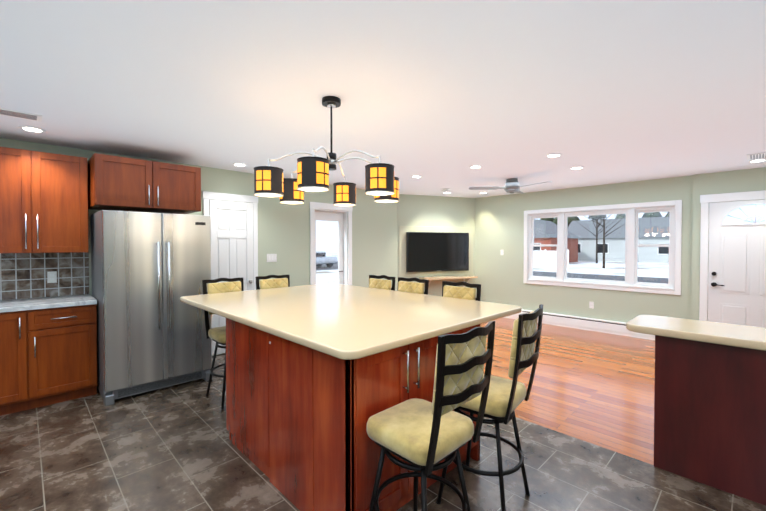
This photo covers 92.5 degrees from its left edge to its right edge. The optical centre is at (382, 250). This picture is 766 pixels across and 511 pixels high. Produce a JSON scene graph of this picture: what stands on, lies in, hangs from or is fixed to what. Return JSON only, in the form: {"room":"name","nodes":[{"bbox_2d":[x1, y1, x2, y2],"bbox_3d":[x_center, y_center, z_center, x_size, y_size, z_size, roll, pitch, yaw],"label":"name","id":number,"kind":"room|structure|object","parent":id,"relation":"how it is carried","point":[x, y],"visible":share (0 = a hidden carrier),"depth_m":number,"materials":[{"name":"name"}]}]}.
{"room":"kitchen","nodes":[
{"label":"kitchen","id":0,"kind":"room"},
{"bbox_2d":[0,353,765,510],"bbox_3d":[-0.780,1.494,1.008,5.670,0.100,7.800,-1,1,-44],"label":"floor","id":1,"kind":"structure","parent":0,"point":[172,448],"depth_m":2.38,"materials":[{"name":"tile"}]},
{"bbox_2d":[0,294,97,415],"bbox_3d":[-3.839,0.948,2.817,2.550,0.936,0.616,-1,1,-44],"label":"base cabinet","id":2,"kind":"object","parent":1,"relation":"on","point":[48,350],"depth_m":3.28,"materials":[{"name":"brown wood"}]},
{"bbox_2d":[91,210,212,405],"bbox_3d":[-2.448,0.510,3.902,0.935,1.780,0.890,-1,1,-44],"label":"refrigerator","id":3,"kind":"object","parent":1,"relation":"on","point":[149,270],"visible":0.94,"depth_m":3.56,"materials":[{"name":"grey metal"}]},
{"bbox_2d":[202,278,243,409],"bbox_3d":[-1.454,0.842,3.548,0.429,1.130,0.514,-1,1,-44],"label":"bar stool","id":4,"kind":"object","parent":1,"relation":"on","point":[217,335],"visible":0.48,"depth_m":3.54,"materials":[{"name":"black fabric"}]},
{"bbox_2d":[255,275,289,289],"bbox_3d":[-1.069,0.837,3.926,0.429,1.130,0.514,-1,1,-44],"label":"bar stool","id":5,"kind":"object","parent":1,"relation":"on","point":[266,282],"visible":0.15,"depth_m":4.04,"materials":[{"name":"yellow fabric"}]},
{"bbox_2d":[197,307,481,510],"bbox_3d":[-0.478,0.942,2.833,1.130,0.950,2.168,-1,1,-44],"label":"kitchen island","id":6,"kind":"object","parent":1,"relation":"on","point":[318,376],"depth_m":1.97,"materials":[{"name":"brown wood"}]},
{"bbox_2d":[180,283,521,362],"bbox_3d":[-0.392,0.442,3.066,1.730,0.041,2.445,-1,1,-44],"label":"island countertop","id":7,"kind":"structure","parent":6,"relation":"on","point":[346,323],"depth_m":2.47,"materials":[{"name":"beige stone"}]},
{"bbox_2d":[369,275,395,290],"bbox_3d":[-0.168,0.837,3.883,0.514,1.130,0.429,-1,1,-44],"label":"bar stool","id":8,"kind":"object","parent":1,"relation":"on","point":[377,282],"visible":0.21,"depth_m":3.98,"materials":[{"name":"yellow fabric"}]},
{"bbox_2d":[398,277,428,294],"bbox_3d":[0.147,0.842,3.576,0.514,1.130,0.429,-1,1,-44],"label":"bar stool","id":9,"kind":"object","parent":1,"relation":"on","point":[405,285],"visible":0.17,"depth_m":3.67,"materials":[{"name":"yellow fabric"}]},
{"bbox_2d":[367,321,494,510],"bbox_3d":[0.200,0.871,1.663,0.429,1.130,0.514,-1,1,-44],"label":"bar stool","id":10,"kind":"object","parent":1,"relation":"on","point":[423,438],"visible":1,"depth_m":1.56,"materials":[{"name":"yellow fabric"}]},
{"bbox_2d":[442,281,480,300],"bbox_3d":[0.546,0.848,3.155,0.514,1.130,0.429,-1,1,-44],"label":"bar stool","id":11,"kind":"object","parent":1,"relation":"on","point":[453,290],"visible":0.23,"depth_m":3.26,"materials":[{"name":"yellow fabric"}]},
{"bbox_2d":[436,304,542,510],"bbox_3d":[0.615,0.865,2.077,0.514,1.130,0.429,1,1,38],"label":"bar stool","id":12,"kind":"object","parent":1,"relation":"on","point":[506,398],"visible":0.71,"depth_m":1.93,"materials":[{"name":"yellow fabric"}]},
{"bbox_2d":[0,138,765,355],"bbox_3d":[0.691,0.187,2.440,9.803,2.470,7.811,-1,1,-44],"label":"wall","id":13,"kind":"structure","parent":0,"point":[492,226],"depth_m":6.37,"materials":[{"name":"green paint"}]},
{"bbox_2d":[0,252,88,299],"bbox_3d":[-4.048,0.253,3.018,2.550,0.445,0.021,-1,1,-44],"label":"backsplash","id":14,"kind":"structure","parent":13,"relation":"attached to","point":[29,275],"depth_m":3.66,"materials":[{"name":"tile"}]},
{"bbox_2d":[0,147,88,252],"bbox_3d":[-3.344,-0.452,3.483,0.820,0.945,0.328,-1,1,-44],"label":"upper cabinet","id":15,"kind":"object","parent":13,"relation":"attached to","point":[43,202],"visible":1,"depth_m":3.41,"materials":[{"name":"brown wood"}]},
{"bbox_2d":[88,153,200,213],"bbox_3d":[-2.584,-0.687,3.997,0.950,0.490,0.656,-1,1,-44],"label":"upper cabinet","id":16,"kind":"object","parent":13,"relation":"attached to","point":[116,183],"visible":1,"depth_m":3.75,"materials":[{"name":"brown wood"}]},
{"bbox_2d":[202,191,257,355],"bbox_3d":[-2.025,0.309,4.955,0.750,2.150,0.093,-1,1,-44],"label":"closet door","id":17,"kind":"structure","parent":13,"relation":"in","point":[234,239],"depth_m":4.96,"materials":[{"name":"white wood"}]},
{"bbox_2d":[267,254,276,261],"bbox_3d":[-1.636,0.107,5.392,0.160,0.120,0.010,-1,1,-44],"label":"light switch","id":18,"kind":"object","parent":13,"relation":"attached to","point":[271,257],"visible":1,"depth_m":5.39,"materials":[{"name":"white plastic"}]},
{"bbox_2d":[309,202,352,284],"bbox_3d":[-0.906,0.290,6.207,0.880,2.150,0.173,-1,1,-44],"label":"patio door","id":19,"kind":"structure","parent":13,"relation":"in","point":[342,216],"depth_m":6.37,"materials":[{"name":"white"}]},
{"bbox_2d":[406,232,468,271],"bbox_3d":[1.139,0.024,7.539,1.420,0.800,0.075,0,1,-20],"label":"tv","id":20,"kind":"object","parent":13,"relation":"attached to","point":[435,251],"visible":0.98,"depth_m":7.49,"materials":[{"name":"black metal"}]},
{"bbox_2d":[419,275,477,286],"bbox_3d":[1.352,0.665,7.521,1.240,0.260,0.298,0,1,-20],"label":"shelf","id":21,"kind":"object","parent":13,"relation":"attached to","point":[464,277],"visible":0.77,"depth_m":7.42,"materials":[{"name":"beige wood"}]},
{"bbox_2d":[503,309,654,339],"bbox_3d":[3.130,1.253,6.697,0.070,0.208,3.054,-1,1,-44],"label":"baseboard heater","id":22,"kind":"object","parent":13,"relation":"attached to","point":[601,325],"visible":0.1,"depth_m":6.26,"materials":[{"name":"white metal"}]},
{"bbox_2d":[589,301,593,308],"bbox_3d":[3.574,0.934,6.284,0.009,0.116,0.070,-1,1,-44],"label":"outlet","id":23,"kind":"object","parent":13,"relation":"attached to","point":[591,304],"visible":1,"depth_m":6.28,"materials":[{"name":"white plastic"}]},
{"bbox_2d":[523,200,681,294],"bbox_3d":[3.609,-0.057,6.303,0.144,1.410,2.390,-1,1,-44],"label":"triple window","id":24,"kind":"structure","parent":13,"relation":"in","point":[631,282],"depth_m":6.02,"materials":[{"name":"white"}]},
{"bbox_2d":[699,190,765,327],"bbox_3d":[4.885,0.301,4.818,0.078,2.170,1.115,-1,1,-44],"label":"front door","id":25,"kind":"structure","parent":13,"relation":"in","point":[733,279],"depth_m":4.96,"materials":[{"name":"white wood"}]},
{"bbox_2d":[0,0,765,197],"bbox_3d":[0.694,-1.108,2.415,9.800,0.120,7.800,-1,1,-44],"label":"ceiling","id":26,"kind":"structure","parent":0,"point":[437,95],"depth_m":2.32,"materials":[{"name":"white paint"}]},
{"bbox_2d":[0,108,41,121],"bbox_3d":[-2.838,-1.048,2.802,0.340,0.009,0.180,-1,1,-44],"label":"ceiling vent","id":27,"kind":"object","parent":26,"relation":"in","point":[19,114],"depth_m":2.83,"materials":[{"name":"white metal"}]},
{"bbox_2d":[19,126,45,132],"bbox_3d":[-3.054,-1.055,3.193,0.169,0.007,0.169,1,1,40],"label":"recessed light","id":28,"kind":"object","parent":26,"relation":"in","point":[32,129],"depth_m":3.18,"materials":[{"name":"white"}]},
{"bbox_2d":[232,163,246,165],"bbox_3d":[-1.797,-1.076,4.595,0.169,0.007,0.169,0,1,22],"label":"recessed light","id":29,"kind":"object","parent":26,"relation":"in","point":[236,164],"depth_m":4.57,"materials":[{"name":"white"}]},
{"bbox_2d":[253,96,398,206],"bbox_3d":[-0.359,-0.705,2.551,0.972,0.688,1.018,-1,1,-44],"label":"chandelier","id":30,"kind":"object","parent":26,"relation":"hanging from","point":[381,182],"visible":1,"depth_m":2.32,"materials":[{"name":"black metal"}]},
{"bbox_2d":[469,165,481,168],"bbox_3d":[1.196,-1.079,4.730,0.169,0.007,0.169,0,1,7],"label":"recessed light","id":31,"kind":"object","parent":26,"relation":"in","point":[476,166],"depth_m":4.72,"materials":[{"name":"white"}]},
{"bbox_2d":[469,178,551,193],"bbox_3d":[2.089,-0.989,5.629,1.134,0.214,1.134,-1,1,-44],"label":"ceiling fan","id":32,"kind":"object","parent":26,"relation":"hanging from","point":[512,185],"visible":1,"depth_m":5.57,"materials":[{"name":"silver metal"}]},
{"bbox_2d":[545,153,561,157],"bbox_3d":[1.919,-1.069,4.123,0.169,0.007,0.169,1,1,40],"label":"recessed light","id":33,"kind":"object","parent":26,"relation":"in","point":[555,154],"depth_m":4.11,"materials":[{"name":"white"}]},
{"bbox_2d":[570,167,583,169],"bbox_3d":[2.540,-1.080,4.803,0.169,0.007,0.169,0,1,22],"label":"recessed light","id":34,"kind":"object","parent":26,"relation":"in","point":[573,168],"depth_m":4.80,"materials":[{"name":"white"}]},
{"bbox_2d":[746,152,765,159],"bbox_3d":[4.245,-1.069,4.151,0.340,0.009,0.180,-1,1,-44],"label":"ceiling vent","id":35,"kind":"object","parent":26,"relation":"in","point":[758,155],"depth_m":4.14,"materials":[{"name":"white metal"}]},
{"bbox_2d":[748,159,765,162],"bbox_3d":[4.481,-1.073,4.382,0.169,0.007,0.169,0,1,7],"label":"recessed light","id":36,"kind":"object","parent":26,"relation":"in","point":[758,160],"depth_m":4.36,"materials":[{"name":"white"}]},
{"bbox_2d":[480,318,654,464],"bbox_3d":[2.717,1.442,4.440,4.130,0.100,7.800,-1,1,-44],"label":"floor","id":37,"kind":"structure","parent":0,"point":[595,387],"depth_m":3.84,"materials":[{"name":"brown wood"}]},
{"bbox_2d":[654,335,765,505],"bbox_3d":[2.965,0.999,1.503,0.420,0.874,2.950,-1,1,-44],"label":"base cabinet","id":38,"kind":"object","parent":37,"relation":"on","point":[710,405],"depth_m":2.21,"materials":[{"name":"brown wood"}]},
{"bbox_2d":[626,315,765,350],"bbox_3d":[2.911,0.535,1.562,0.525,0.048,3.120,-1,1,-44],"label":"countertop","id":39,"kind":"structure","parent":38,"relation":"on","point":[698,331],"depth_m":2.32,"materials":[{"name":"beige stone"}]},
{"label":"outside","id":40,"kind":"structure","parent":0,"visible":0},
{"bbox_2d":[316,251,668,283],"bbox_3d":[10.925,1.468,38.783,130.000,0.200,140.000,-1,1,-44],"label":"ground","id":41,"kind":"structure","parent":40,"point":[583,269],"depth_m":28.22,"materials":[{"name":"white snow"}]},
{"bbox_2d":[316,263,667,283],"bbox_3d":[-8.048,1.749,13.147,47.000,0.020,110.000,-1,1,-44],"label":"road","id":42,"kind":"structure","parent":41,"relation":"on","point":[548,274],"depth_m":22.61,"materials":[{"name":"grey"}]},
{"bbox_2d":[316,251,337,267],"bbox_3d":[-6.116,0.750,31.148,4.400,1.412,1.760,-1,1,-44],"label":"car","id":43,"kind":"object","parent":42,"relation":"on","point":[334,260],"depth_m":31.20,"materials":[{"name":"white metal"}]},
{"bbox_2d":[533,249,568,269],"bbox_3d":[10.383,0.647,33.627,0.140,1.600,12.580,-1,1,-44],"label":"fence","id":44,"kind":"object","parent":41,"relation":"on","point":[547,257],"depth_m":30.38,"materials":[{"name":"white"}]},
{"bbox_2d":[533,219,580,262],"bbox_3d":[17.496,-1.132,42.042,8.600,4.900,7.100,-1,1,-44],"label":"building","id":45,"kind":"structure","parent":41,"relation":"on","point":[551,228],"depth_m":39.79,"materials":[{"name":"brown"}]},
{"bbox_2d":[540,212,669,267],"bbox_3d":[7.364,-5.301,34.629,84.056,13.464,98.572,-1,1,-44],"label":"trees","id":46,"kind":"object","parent":41,"relation":"on","point":[596,219],"depth_m":51.33,"materials":[{"name":"brown plant"}]},
{"bbox_2d":[567,216,669,262],"bbox_3d":[30.438,-1.392,45.987,8.600,5.300,12.600,-1,1,-44],"label":"house","id":47,"kind":"structure","parent":41,"relation":"on","point":[649,229],"depth_m":43.47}
]}

